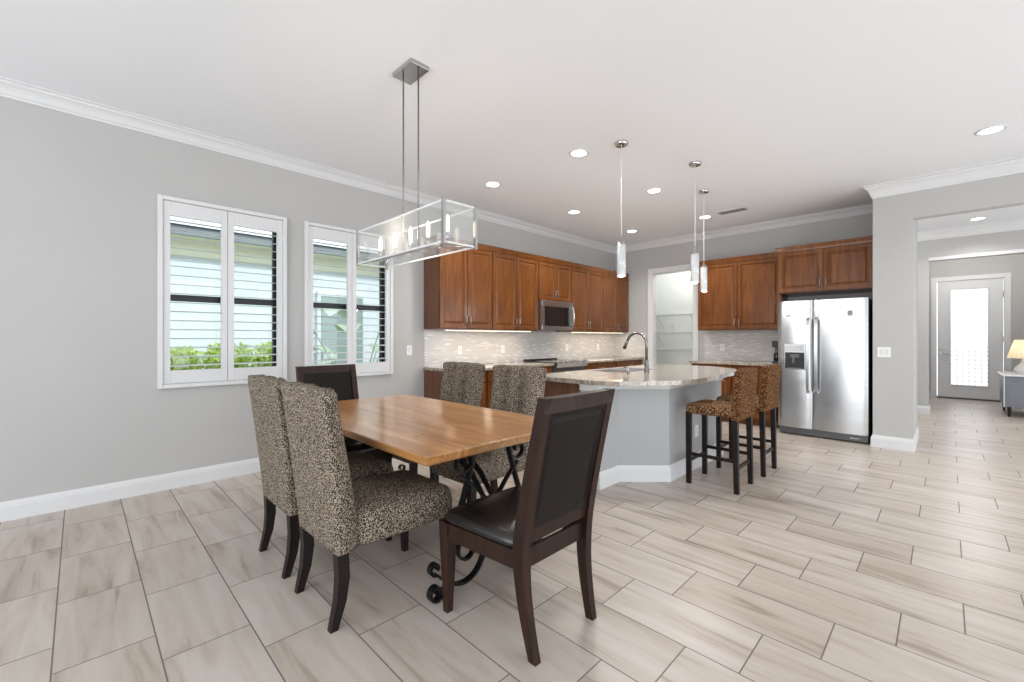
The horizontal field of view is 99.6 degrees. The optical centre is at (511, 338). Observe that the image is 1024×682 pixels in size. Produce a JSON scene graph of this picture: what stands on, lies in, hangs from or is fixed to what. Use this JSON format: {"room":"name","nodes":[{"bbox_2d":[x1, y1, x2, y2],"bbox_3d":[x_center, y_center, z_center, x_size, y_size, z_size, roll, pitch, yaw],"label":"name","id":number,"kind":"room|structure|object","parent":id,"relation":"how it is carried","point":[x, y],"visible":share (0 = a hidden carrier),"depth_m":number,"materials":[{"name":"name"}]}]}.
{"room":"kitchen dining area","nodes":[
{"label":"kitchen dining area","id":0,"kind":"room"},
{"bbox_2d":[0,96,614,501],"bbox_3d":[-1.538,-0.255,5.144,0.200,3.050,12.500,0,0,45],"label":"wall","id":1,"kind":"structure","parent":0,"point":[82,405],"depth_m":3.41,"materials":[{"name":"grey paint"}]},
{"bbox_2d":[0,457,260,521],"bbox_3d":[-3.419,1.202,3.109,0.018,0.135,6.562,0,0,45],"label":"baseboard","id":2,"kind":"structure","parent":1,"relation":"attached to","point":[64,500],"depth_m":3.42,"materials":[{"name":"white wood"}]},
{"bbox_2d":[157,194,286,388],"bbox_3d":[-2.633,-0.386,3.983,0.194,1.612,0.994,0,0,45],"label":"window shutters","id":3,"kind":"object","parent":1,"relation":"in","point":[167,206],"depth_m":3.91,"materials":[{"name":"white wood"}]},
{"bbox_2d":[304,221,392,375],"bbox_3d":[-1.809,-0.386,4.807,0.194,1.612,0.994,0,0,45],"label":"window shutters","id":4,"kind":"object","parent":1,"relation":"in","point":[312,230],"depth_m":4.76,"materials":[{"name":"white wood"}]},
{"bbox_2d":[407,345,411,354],"bbox_3d":[-1.252,0.145,5.282,0.072,0.116,0.009,0,0,-45],"label":"light switch","id":5,"kind":"object","parent":1,"relation":"attached to","point":[409,347],"visible":1,"depth_m":5.28,"materials":[{"name":"white plastic"}]},
{"bbox_2d":[0,76,872,253],"bbox_3d":[-0.433,-1.728,3.261,4.025,0.105,11.000,0,0,45],"label":"trim","id":6,"kind":"structure","parent":1,"relation":"attached to","point":[13,89],"depth_m":4.33,"materials":[{"name":"white wood"}]},
{"bbox_2d":[422,235,492,329],"bbox_3d":[-0.680,-0.675,5.599,0.891,1.120,0.368,0,0,-45],"label":"upper cabinet","id":7,"kind":"object","parent":1,"relation":"attached to","point":[457,286],"visible":0.9,"depth_m":5.42,"materials":[{"name":"brown wood"}]},
{"bbox_2d":[458,346,461,354],"bbox_3d":[-0.701,0.160,5.821,0.072,0.116,0.009,0,0,-45],"label":"wall outlet","id":8,"kind":"object","parent":1,"relation":"attached to","point":[459,347],"visible":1,"depth_m":5.82,"materials":[{"name":"white plastic"}]},
{"bbox_2d":[501,345,504,352],"bbox_3d":[-0.135,0.160,6.386,0.072,0.116,0.009,0,0,-45],"label":"wall outlet","id":9,"kind":"object","parent":1,"relation":"attached to","point":[502,346],"visible":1,"depth_m":6.38,"materials":[{"name":"white plastic"}]},
{"bbox_2d":[492,246,538,330],"bbox_3d":[-0.035,-0.675,6.244,0.928,1.120,0.368,0,0,-45],"label":"upper cabinet","id":10,"kind":"object","parent":1,"relation":"attached to","point":[514,273],"visible":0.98,"depth_m":6.11,"materials":[{"name":"brown wood"}]},
{"bbox_2d":[444,329,530,331],"bbox_3d":[-0.276,-0.104,5.897,0.040,0.016,1.550,0,0,45],"label":"light","id":11,"kind":"object","parent":10,"relation":"attached to","point":[444,329],"visible":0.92,"depth_m":5.78,"materials":[{"name":"white plastic"}]},
{"bbox_2d":[424,329,614,366],"bbox_3d":[0.467,0.121,7.001,0.009,0.470,4.437,0,0,45],"label":"backsplash","id":12,"kind":"structure","parent":1,"relation":"attached to","point":[440,346],"depth_m":6.48,"materials":[{"name":"tile"}]},
{"bbox_2d":[538,256,571,302],"bbox_3d":[0.576,-0.905,6.855,0.798,0.660,0.368,0,0,-45],"label":"upper cabinet","id":13,"kind":"object","parent":1,"relation":"attached to","point":[554,275],"visible":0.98,"depth_m":6.73,"materials":[{"name":"brown wood"}]},
{"bbox_2d":[538,300,574,330],"bbox_3d":[0.608,-0.350,6.824,0.766,0.440,0.455,0,0,-45],"label":"microwave","id":14,"kind":"object","parent":13,"relation":"attached to","point":[552,315],"visible":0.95,"depth_m":6.66,"materials":[{"name":"grey metal"}]},
{"bbox_2d":[557,262,603,331],"bbox_3d":[1.188,-0.675,7.467,0.928,1.120,0.368,0,0,-45],"label":"upper cabinet","id":15,"kind":"object","parent":1,"relation":"attached to","point":[586,281],"visible":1,"depth_m":7.33,"materials":[{"name":"brown wood"}]},
{"bbox_2d":[571,332,622,332],"bbox_3d":[1.545,-0.104,7.718,0.040,0.016,1.600,0,0,45],"label":"light","id":16,"kind":"object","parent":15,"relation":"attached to","point":[571,332],"visible":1,"depth_m":7.65,"materials":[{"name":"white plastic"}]},
{"bbox_2d":[602,269,628,331],"bbox_3d":[1.826,-0.675,8.105,0.873,1.120,0.368,0,0,-45],"label":"upper cabinet","id":17,"kind":"object","parent":1,"relation":"attached to","point":[615,288],"visible":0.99,"depth_m":7.97,"materials":[{"name":"brown wood"}]},
{"bbox_2d":[0,397,1023,681],"bbox_3d":[3.058,1.330,3.659,8.800,0.120,16.900,0,0,45],"label":"floor","id":18,"kind":"structure","parent":0,"point":[848,561],"depth_m":2.22,"materials":[{"name":"beige tile"}]},
{"bbox_2d":[248,374,393,578],"bbox_3d":[-1.145,0.741,2.652,0.545,1.058,0.713,0,0,45],"label":"upholstered dining chair","id":19,"kind":"object","parent":18,"relation":"on","point":[277,476],"visible":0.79,"depth_m":2.39,"materials":[{"name":"fabric"}]},
{"bbox_2d":[295,364,391,464],"bbox_3d":[-1.334,0.747,3.392,0.528,1.046,0.633,0,0,-45],"label":"dining chair","id":20,"kind":"object","parent":18,"relation":"on","point":[342,379],"visible":0.29,"depth_m":3.56,"materials":[{"name":"black leather"}]},
{"bbox_2d":[281,381,451,633],"bbox_3d":[-0.721,0.741,2.230,0.545,1.058,0.713,0,0,45],"label":"upholstered dining chair","id":21,"kind":"object","parent":18,"relation":"on","point":[342,514],"visible":1,"depth_m":1.99,"materials":[{"name":"fabric"}]},
{"bbox_2d":[392,362,484,477],"bbox_3d":[-0.665,0.741,3.613,0.545,1.058,0.713,0,0,45],"label":"upholstered dining chair","id":22,"kind":"object","parent":18,"relation":"on","point":[462,382],"visible":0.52,"depth_m":3.75,"materials":[{"name":"fabric"}]},
{"bbox_2d":[338,394,542,603],"bbox_3d":[-0.669,0.888,2.900,1.922,0.760,1.071,0,0,45],"label":"dining table","id":23,"kind":"object","parent":18,"relation":"on","point":[424,431],"visible":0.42,"depth_m":2.41,"materials":[{"name":"brown wood"}]},
{"bbox_2d":[424,370,485,407],"bbox_3d":[-0.696,0.833,5.396,0.523,0.874,0.633,0,0,-45],"label":"base cabinet","id":24,"kind":"object","parent":18,"relation":"on","point":[432,379],"visible":0.08,"depth_m":5.33,"materials":[{"name":"brown wood"}]},
{"bbox_2d":[423,361,553,371],"bbox_3d":[-0.251,0.377,5.840,0.633,0.038,1.814,0,0,45],"label":"countertop","id":25,"kind":"structure","parent":24,"relation":"on","point":[488,366],"depth_m":5.92,"materials":[{"name":"stone"}]},
{"bbox_2d":[429,365,546,501],"bbox_3d":[-0.184,0.741,3.139,0.545,1.058,0.713,0,0,45],"label":"upholstered dining chair","id":26,"kind":"object","parent":18,"relation":"on","point":[515,388],"visible":0.46,"depth_m":3.17,"materials":[{"name":"fabric"}]},
{"bbox_2d":[486,370,492,407],"bbox_3d":[-0.285,0.833,5.806,0.634,0.874,0.633,0,0,-45],"label":"base cabinet","id":27,"kind":"object","parent":18,"relation":"on","point":[489,373],"visible":0.08,"depth_m":5.40,"materials":[{"name":"brown wood"}]},
{"bbox_2d":[440,388,614,666],"bbox_3d":[0.072,0.747,1.986,0.528,1.046,0.633,0,0,-45],"label":"dining chair","id":28,"kind":"object","parent":18,"relation":"on","point":[557,491],"visible":1,"depth_m":1.82,"materials":[{"name":"brown wood"}]},
{"bbox_2d":[542,366,551,372],"bbox_3d":[0.164,0.833,6.256,0.634,0.874,0.633,0,0,-45],"label":"base cabinet","id":29,"kind":"object","parent":18,"relation":"on","point":[549,368],"visible":0.02,"depth_m":6.23,"materials":[{"name":"brown wood"}]},
{"bbox_2d":[523,358,587,372],"bbox_3d":[0.694,0.760,6.723,0.766,0.900,0.700,0,0,-45],"label":"range","id":30,"kind":"object","parent":18,"relation":"on","point":[560,365],"visible":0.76,"depth_m":6.52,"materials":[{"name":"grey metal"}]},
{"bbox_2d":[524,359,570,363],"bbox_3d":[0.678,0.356,6.740,0.764,0.017,0.653,0,0,-45],"label":"cooktop","id":31,"kind":"object","parent":30,"relation":"in","point":[556,361],"depth_m":6.59,"materials":[{"name":"black glass"}]},
{"bbox_2d":[585,361,614,369],"bbox_3d":[1.267,0.833,7.359,0.932,0.874,0.633,0,0,-45],"label":"base cabinet","id":32,"kind":"object","parent":18,"relation":"on","point":[600,365],"visible":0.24,"depth_m":7.14,"materials":[{"name":"brown wood"}]},
{"bbox_2d":[564,356,643,362],"bbox_3d":[1.597,0.377,7.687,0.633,0.038,1.867,0,0,45],"label":"countertop","id":33,"kind":"structure","parent":32,"relation":"on","point":[614,358],"depth_m":7.67,"materials":[{"name":"stone"}]},
{"bbox_2d":[615,360,641,366],"bbox_3d":[1.926,0.833,8.018,0.928,0.874,0.633,0,0,-45],"label":"base cabinet","id":34,"kind":"object","parent":18,"relation":"on","point":[629,362],"visible":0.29,"depth_m":7.78,"materials":[{"name":"brown wood"}]},
{"bbox_2d":[544,371,722,489],"bbox_3d":[1.463,0.834,4.703,1.155,0.872,2.556,0,0,45],"label":"kitchen island","id":35,"kind":"object","parent":18,"relation":"on","point":[645,441],"visible":0.36,"depth_m":3.85,"materials":[{"name":"grey paint"}]},
{"bbox_2d":[546,364,735,385],"bbox_3d":[1.557,0.377,4.676,1.340,0.038,2.685,0,0,45],"label":"island countertop","id":36,"kind":"structure","parent":35,"relation":"on","point":[662,374],"depth_m":4.17,"materials":[{"name":"stone"}]},
{"bbox_2d":[594,368,653,371],"bbox_3d":[1.269,0.465,4.897,0.424,0.211,0.784,0,0,45],"label":"sink","id":37,"kind":"object","parent":36,"relation":"in","point":[616,369],"visible":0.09,"depth_m":5.16,"materials":[{"name":"silver metal"}]},
{"bbox_2d":[623,332,649,371],"bbox_3d":[1.332,0.143,4.694,0.315,0.429,0.098,0,0,45],"label":"kitchen faucet","id":38,"kind":"object","parent":36,"relation":"on","point":[646,363],"visible":1,"depth_m":4.61,"materials":[{"name":"metal"}]},
{"bbox_2d":[695,424,697,436],"bbox_3d":[1.819,0.910,4.262,0.072,0.116,0.009,0,0,-45],"label":"wall outlet","id":39,"kind":"object","parent":35,"relation":"attached to","point":[696,426],"visible":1,"depth_m":4.25,"materials":[{"name":"white plastic"}]},
{"bbox_2d":[691,363,731,421],"bbox_3d":[3.265,0.833,6.893,0.603,0.874,0.633,0,0,45],"label":"base cabinet","id":40,"kind":"object","parent":18,"relation":"on","point":[726,383],"visible":0.05,"depth_m":6.55,"materials":[{"name":"brown wood"}]},
{"bbox_2d":[689,359,777,365],"bbox_3d":[3.473,0.377,6.683,1.226,0.038,0.633,0,0,45],"label":"countertop","id":41,"kind":"structure","parent":40,"relation":"on","point":[705,361],"depth_m":6.55,"materials":[{"name":"stone"}]},
{"bbox_2d":[772,341,777,362],"bbox_3d":[3.834,0.198,6.249,0.095,0.320,0.220,0,0,45],"label":"coffee maker","id":42,"kind":"object","parent":41,"relation":"on","point":[774,343],"visible":0.44,"depth_m":6.19,"materials":[{"name":"black plastic"}]},
{"bbox_2d":[686,367,757,494],"bbox_3d":[1.829,0.760,3.788,0.424,1.020,0.478,0,0,-45],"label":"counter stool","id":43,"kind":"object","parent":18,"relation":"on","point":[742,406],"visible":1,"depth_m":3.68,"materials":[{"name":"brown fabric"}]},
{"bbox_2d":[716,364,780,476],"bbox_3d":[2.303,0.760,4.231,0.424,1.020,0.478,0,0,-45],"label":"counter stool","id":44,"kind":"object","parent":18,"relation":"on","point":[767,399],"visible":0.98,"depth_m":4.08,"materials":[{"name":"brown fabric"}]},
{"bbox_2d":[732,365,778,427],"bbox_3d":[3.692,0.833,6.466,0.598,0.874,0.633,0,0,45],"label":"base cabinet","id":45,"kind":"object","parent":18,"relation":"on","point":[767,414],"visible":0.1,"depth_m":6.23,"materials":[{"name":"brown wood"}]},
{"bbox_2d":[778,297,872,442],"bbox_3d":[4.174,0.384,5.748,0.946,1.743,0.927,0,0,45],"label":"refrigerator","id":46,"kind":"object","parent":18,"relation":"on","point":[825,347],"visible":1,"depth_m":5.43,"materials":[{"name":"silver metal"}]},
{"bbox_2d":[998,371,1023,416],"bbox_3d":[8.538,0.927,7.125,0.672,0.685,0.974,0,0,45],"label":"console table","id":47,"kind":"object","parent":18,"relation":"on","point":[1011,384],"visible":1,"depth_m":6.97,"materials":[{"name":"grey wood"}]},
{"bbox_2d":[1007,337,1023,374],"bbox_3d":[8.312,0.285,7.032,0.367,0.600,0.367,0,0,45],"label":"table lamp","id":48,"kind":"object","parent":47,"relation":"on","point":[1016,350],"visible":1,"depth_m":7.01,"materials":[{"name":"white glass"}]},
{"bbox_2d":[0,0,1023,246],"bbox_3d":[3.058,-1.840,3.659,8.800,0.120,16.900,0,0,45],"label":"ceiling","id":49,"kind":"structure","parent":0,"point":[787,108],"depth_m":3.12,"materials":[{"name":"white paint"}]},
{"bbox_2d":[356,58,477,268],"bbox_3d":[-0.672,-1.155,2.871,1.076,1.250,0.246,0,0,45],"label":"linear chandelier","id":50,"kind":"object","parent":49,"relation":"hanging from","point":[409,72],"visible":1,"depth_m":2.81,"materials":[{"name":"silver metal"}]},
{"bbox_2d":[446,232,449,240],"bbox_3d":[-0.385,-0.608,2.584,0.026,0.052,0.026,0,0,45],"label":"socket","id":51,"kind":"object","parent":50,"relation":"attached to","point":[447,233],"depth_m":2.57,"materials":[{"name":"silver metal"}]},
{"bbox_2d":[484,181,500,187],"bbox_3d":[-0.223,-1.776,5.003,0.196,0.008,0.196,0,0,45],"label":"recessed light","id":52,"kind":"object","parent":49,"relation":"in","point":[492,184],"visible":1,"depth_m":4.99,"materials":[{"name":"white"}]},
{"bbox_2d":[567,210,580,213],"bbox_3d":[0.873,-1.776,6.099,0.196,0.008,0.196,0,0,45],"label":"recessed light","id":53,"kind":"object","parent":49,"relation":"in","point":[570,211],"visible":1,"depth_m":6.10,"materials":[{"name":"white"}]},
{"bbox_2d":[569,149,588,157],"bbox_3d":[0.643,-1.776,4.159,0.196,0.008,0.196,0,0,45],"label":"recessed light","id":54,"kind":"object","parent":49,"relation":"in","point":[576,153],"visible":1,"depth_m":4.15,"materials":[{"name":"white"}]},
{"bbox_2d":[615,140,627,276],"bbox_3d":[0.996,-1.167,3.940,0.120,1.224,0.120,0,0,45],"label":"pendant light","id":55,"kind":"object","parent":49,"relation":"hanging from","point":[621,247],"visible":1,"depth_m":3.91,"materials":[{"name":"white glass"}]},
{"bbox_2d":[646,188,662,193],"bbox_3d":[1.713,-1.776,5.217,0.196,0.008,0.196,0,0,45],"label":"recessed light","id":56,"kind":"object","parent":49,"relation":"in","point":[652,190],"visible":1,"depth_m":5.20,"materials":[{"name":"white"}]},
{"bbox_2d":[689,161,700,283],"bbox_3d":[1.858,-1.167,4.397,0.120,1.224,0.120,0,0,45],"label":"pendant light","id":57,"kind":"object","parent":49,"relation":"hanging from","point":[694,255],"visible":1,"depth_m":4.37,"materials":[{"name":"beige glass"}]},
{"bbox_2d":[698,189,708,291],"bbox_3d":[2.314,-1.167,5.223,0.120,1.224,0.120,0,0,45],"label":"pendant light","id":58,"kind":"object","parent":49,"relation":"hanging from","point":[703,191],"visible":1,"depth_m":5.20,"materials":[{"name":"beige glass"}]},
{"bbox_2d":[698,215,711,218],"bbox_3d":[2.833,-1.776,6.354,0.196,0.008,0.196,0,0,45],"label":"recessed light","id":59,"kind":"object","parent":49,"relation":"in","point":[705,216],"visible":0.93,"depth_m":6.35,"materials":[{"name":"white"}]},
{"bbox_2d":[716,207,748,214],"bbox_3d":[3.072,-1.774,6.035,0.380,0.012,0.170,0,0,45],"label":"ceiling vent","id":60,"kind":"object","parent":49,"relation":"in","point":[740,208],"visible":1,"depth_m":6.01,"materials":[{"name":"black metal"}]},
{"bbox_2d":[969,217,987,220],"bbox_3d":[6.924,-1.776,6.433,0.196,0.008,0.196,0,0,45],"label":"recessed light","id":61,"kind":"object","parent":49,"relation":"in","point":[977,218],"visible":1,"depth_m":6.41,"materials":[{"name":"white"}]},
{"bbox_2d":[974,124,1007,135],"bbox_3d":[4.093,-1.776,3.700,0.196,0.008,0.196,0,0,45],"label":"recessed light","id":62,"kind":"object","parent":49,"relation":"in","point":[997,128],"visible":1,"depth_m":3.69,"materials":[{"name":"white"}]},
{"bbox_2d":[656,271,692,364],"bbox_3d":[3.313,-0.255,8.298,2.200,3.050,1.180,0,0,45],"label":"wall","id":63,"kind":"structure","parent":0,"point":[674,291],"depth_m":8.95,"materials":[{"name":"white paint"}]},
{"bbox_2d":[656,313,692,328],"bbox_3d":[3.530,-0.336,8.515,1.980,0.290,0.363,0,0,45],"label":"wire shelf","id":64,"kind":"object","parent":63,"relation":"attached to","point":[688,314],"visible":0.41,"depth_m":8.65,"materials":[{"name":"white metal"}]},
{"bbox_2d":[656,349,692,361],"bbox_3d":[3.530,0.364,8.515,1.980,0.290,0.363,0,0,45],"label":"wire shelf","id":65,"kind":"object","parent":63,"relation":"attached to","point":[656,349],"visible":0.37,"depth_m":8.53,"materials":[{"name":"white metal"}]},
{"bbox_2d":[656,332,692,345],"bbox_3d":[3.530,0.024,8.515,1.980,0.290,0.363,0,0,45],"label":"wire shelf","id":66,"kind":"object","parent":63,"relation":"attached to","point":[656,332],"visible":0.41,"depth_m":8.63,"materials":[{"name":"white metal"}]},
{"bbox_2d":[615,213,872,364],"bbox_3d":[3.622,-0.255,7.069,4.375,3.050,0.120,0,0,45],"label":"wall","id":67,"kind":"structure","parent":0,"point":[638,262],"depth_m":7.06,"materials":[{"name":"grey paint"}]},
{"bbox_2d":[615,332,645,356],"bbox_3d":[2.266,0.121,8.334,0.651,0.470,0.009,0,0,45],"label":"backsplash","id":68,"kind":"structure","parent":67,"relation":"attached to","point":[636,344],"depth_m":8.32,"materials":[{"name":"tile"}]},
{"bbox_2d":[648,264,698,363],"bbox_3d":[2.903,-0.007,7.775,0.930,2.555,0.140,0,0,45],"label":"trim","id":69,"kind":"structure","parent":67,"relation":"attached to","point":[681,268],"depth_m":7.97,"materials":[{"name":"white wood"}]},
{"bbox_2d":[705,330,777,361],"bbox_3d":[3.696,0.114,6.904,1.223,0.485,0.009,0,0,45],"label":"backsplash","id":70,"kind":"structure","parent":67,"relation":"attached to","point":[742,345],"depth_m":6.92,"materials":[{"name":"tile"}]},
{"bbox_2d":[698,252,787,330],"bbox_3d":[3.562,-0.693,6.783,1.228,1.125,0.368,0,0,45],"label":"upper cabinet","id":71,"kind":"object","parent":67,"relation":"attached to","point":[741,293],"visible":0.84,"depth_m":6.63,"materials":[{"name":"brown wood"}]},
{"bbox_2d":[775,236,872,296],"bbox_3d":[4.249,-0.930,5.852,1.058,0.630,0.713,0,0,45],"label":"upper cabinet","id":72,"kind":"object","parent":67,"relation":"attached to","point":[845,266],"visible":0.97,"depth_m":5.59,"materials":[{"name":"brown wood"}]},
{"bbox_2d":[873,192,916,438],"bbox_3d":[4.680,-0.255,5.283,0.347,3.050,0.910,0,0,45],"label":"wall","id":73,"kind":"structure","parent":0,"point":[894,226],"depth_m":4.96,"materials":[{"name":"grey paint"}]},
{"bbox_2d":[877,347,890,356],"bbox_3d":[4.304,0.160,5.009,0.118,0.116,0.009,0,0,45],"label":"light switch","id":74,"kind":"object","parent":73,"relation":"attached to","point":[881,351],"visible":1,"depth_m":5.01,"materials":[{"name":"white plastic"}]},
{"bbox_2d":[871,426,918,451],"bbox_3d":[4.716,1.199,5.319,0.383,0.142,1.048,0,0,45],"label":"baseboard","id":75,"kind":"structure","parent":73,"relation":"attached to","point":[887,442],"depth_m":4.95,"materials":[{"name":"white wood"}]},
{"bbox_2d":[913,172,1023,219],"bbox_3d":[6.022,-1.561,3.390,4.228,0.438,0.130,0,0,45],"label":"wall","id":76,"kind":"structure","parent":0,"point":[1008,190],"depth_m":4.53,"materials":[{"name":"grey paint"}]},
{"bbox_2d":[863,156,1023,204],"bbox_3d":[6.047,-1.709,3.859,4.456,0.143,0.991,0,0,45],"label":"trim","id":77,"kind":"structure","parent":76,"relation":"attached to","point":[1015,165],"depth_m":4.62,"materials":[{"name":"white wood"}]},
{"bbox_2d":[917,229,1023,405],"bbox_3d":[7.761,-0.255,6.665,6.400,3.050,0.320,0,0,45],"label":"wall","id":78,"kind":"structure","parent":0,"point":[1007,240],"depth_m":7.24,"materials":[{"name":"grey paint"}]},
{"bbox_2d":[917,405,929,414],"bbox_3d":[6.339,1.202,8.073,2.098,0.135,0.338,0,0,45],"label":"baseboard","id":79,"kind":"structure","parent":78,"relation":"attached to","point":[920,409],"depth_m":7.27,"materials":[{"name":"white wood"}]},
{"bbox_2d":[917,219,1023,241],"bbox_3d":[7.601,-1.709,6.540,6.050,0.143,0.081,0,0,45],"label":"trim","id":80,"kind":"structure","parent":78,"relation":"attached to","point":[1012,225],"depth_m":6.86,"materials":[{"name":"white wood"}]},
{"bbox_2d":[928,249,1023,262],"bbox_3d":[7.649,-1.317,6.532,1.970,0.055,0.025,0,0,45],"label":"trim","id":81,"kind":"structure","parent":78,"relation":"attached to","point":[1015,250],"depth_m":6.83,"materials":[{"name":"white wood"}]},
{"bbox_2d":[929,254,1023,396],"bbox_3d":[9.758,-0.255,8.733,2.500,3.050,0.150,0,0,45],"label":"wall","id":82,"kind":"structure","parent":0,"point":[1014,264],"depth_m":8.65,"materials":[{"name":"grey paint"}]},
{"bbox_2d":[931,272,1010,401],"bbox_3d":[9.477,-0.015,8.975,1.140,2.570,0.185,0,0,45],"label":"door","id":83,"kind":"structure","parent":82,"relation":"in","point":[971,338],"depth_m":8.95,"materials":[{"name":"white glass"}]},
{"label":"outside","id":84,"kind":"structure","parent":0,"visible":0},
{"bbox_3d":[-12.180,1.520,15.715,29.800,0.200,45.000,0,0,45],"label":"lawn","id":85,"kind":"structure","parent":84,"visible":0},
{"bbox_2d":[170,344,204,369],"bbox_3d":[-4.203,0.746,5.366,0.837,1.353,0.657,0,0,45],"label":"shrub","id":86,"kind":"object","parent":85,"relation":"on","point":[175,351],"visible":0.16,"depth_m":5.31,"materials":[{"name":"green plant"}]},
{"bbox_2d":[201,341,255,368],"bbox_3d":[-3.786,0.730,5.790,0.795,1.386,0.660,0,0,45],"label":"shrub","id":87,"kind":"object","parent":85,"relation":"on","point":[212,351],"visible":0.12,"depth_m":5.68,"materials":[{"name":"green plant"}]},
{"bbox_2d":[251,340,271,366],"bbox_3d":[-3.369,0.716,6.210,0.843,1.414,0.664,0,0,45],"label":"shrub","id":88,"kind":"object","parent":85,"relation":"on","point":[260,350],"visible":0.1,"depth_m":6.05,"materials":[{"name":"green plant"}]},
{"bbox_2d":[170,216,378,368],"bbox_3d":[-6.806,-1.030,8.220,6.400,4.900,22.000,0,0,45],"label":"house","id":89,"kind":"structure","parent":85,"relation":"on","point":[174,261],"depth_m":6.86,"materials":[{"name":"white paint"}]},
{"bbox_2d":[313,329,335,363],"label":"plant","id":90,"kind":"object","parent":85,"relation":"on","point":[325,349],"depth_m":6.25,"materials":[{"name":"green plant"}]},
{"bbox_2d":[323,308,346,316],"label":"plant","id":91,"kind":"object","parent":85,"relation":"on","point":[330,312],"depth_m":5.64,"materials":[{"name":"green plant"}]},
{"bbox_2d":[333,323,346,332],"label":"plant","id":92,"kind":"object","parent":85,"relation":"on","point":[340,327],"depth_m":6.61,"materials":[{"name":"green plant"}]},
{"bbox_2d":[369,333,378,361],"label":"plant","id":93,"kind":"object","parent":85,"relation":"on","point":[374,348],"depth_m":6.90,"materials":[{"name":"green plant"}]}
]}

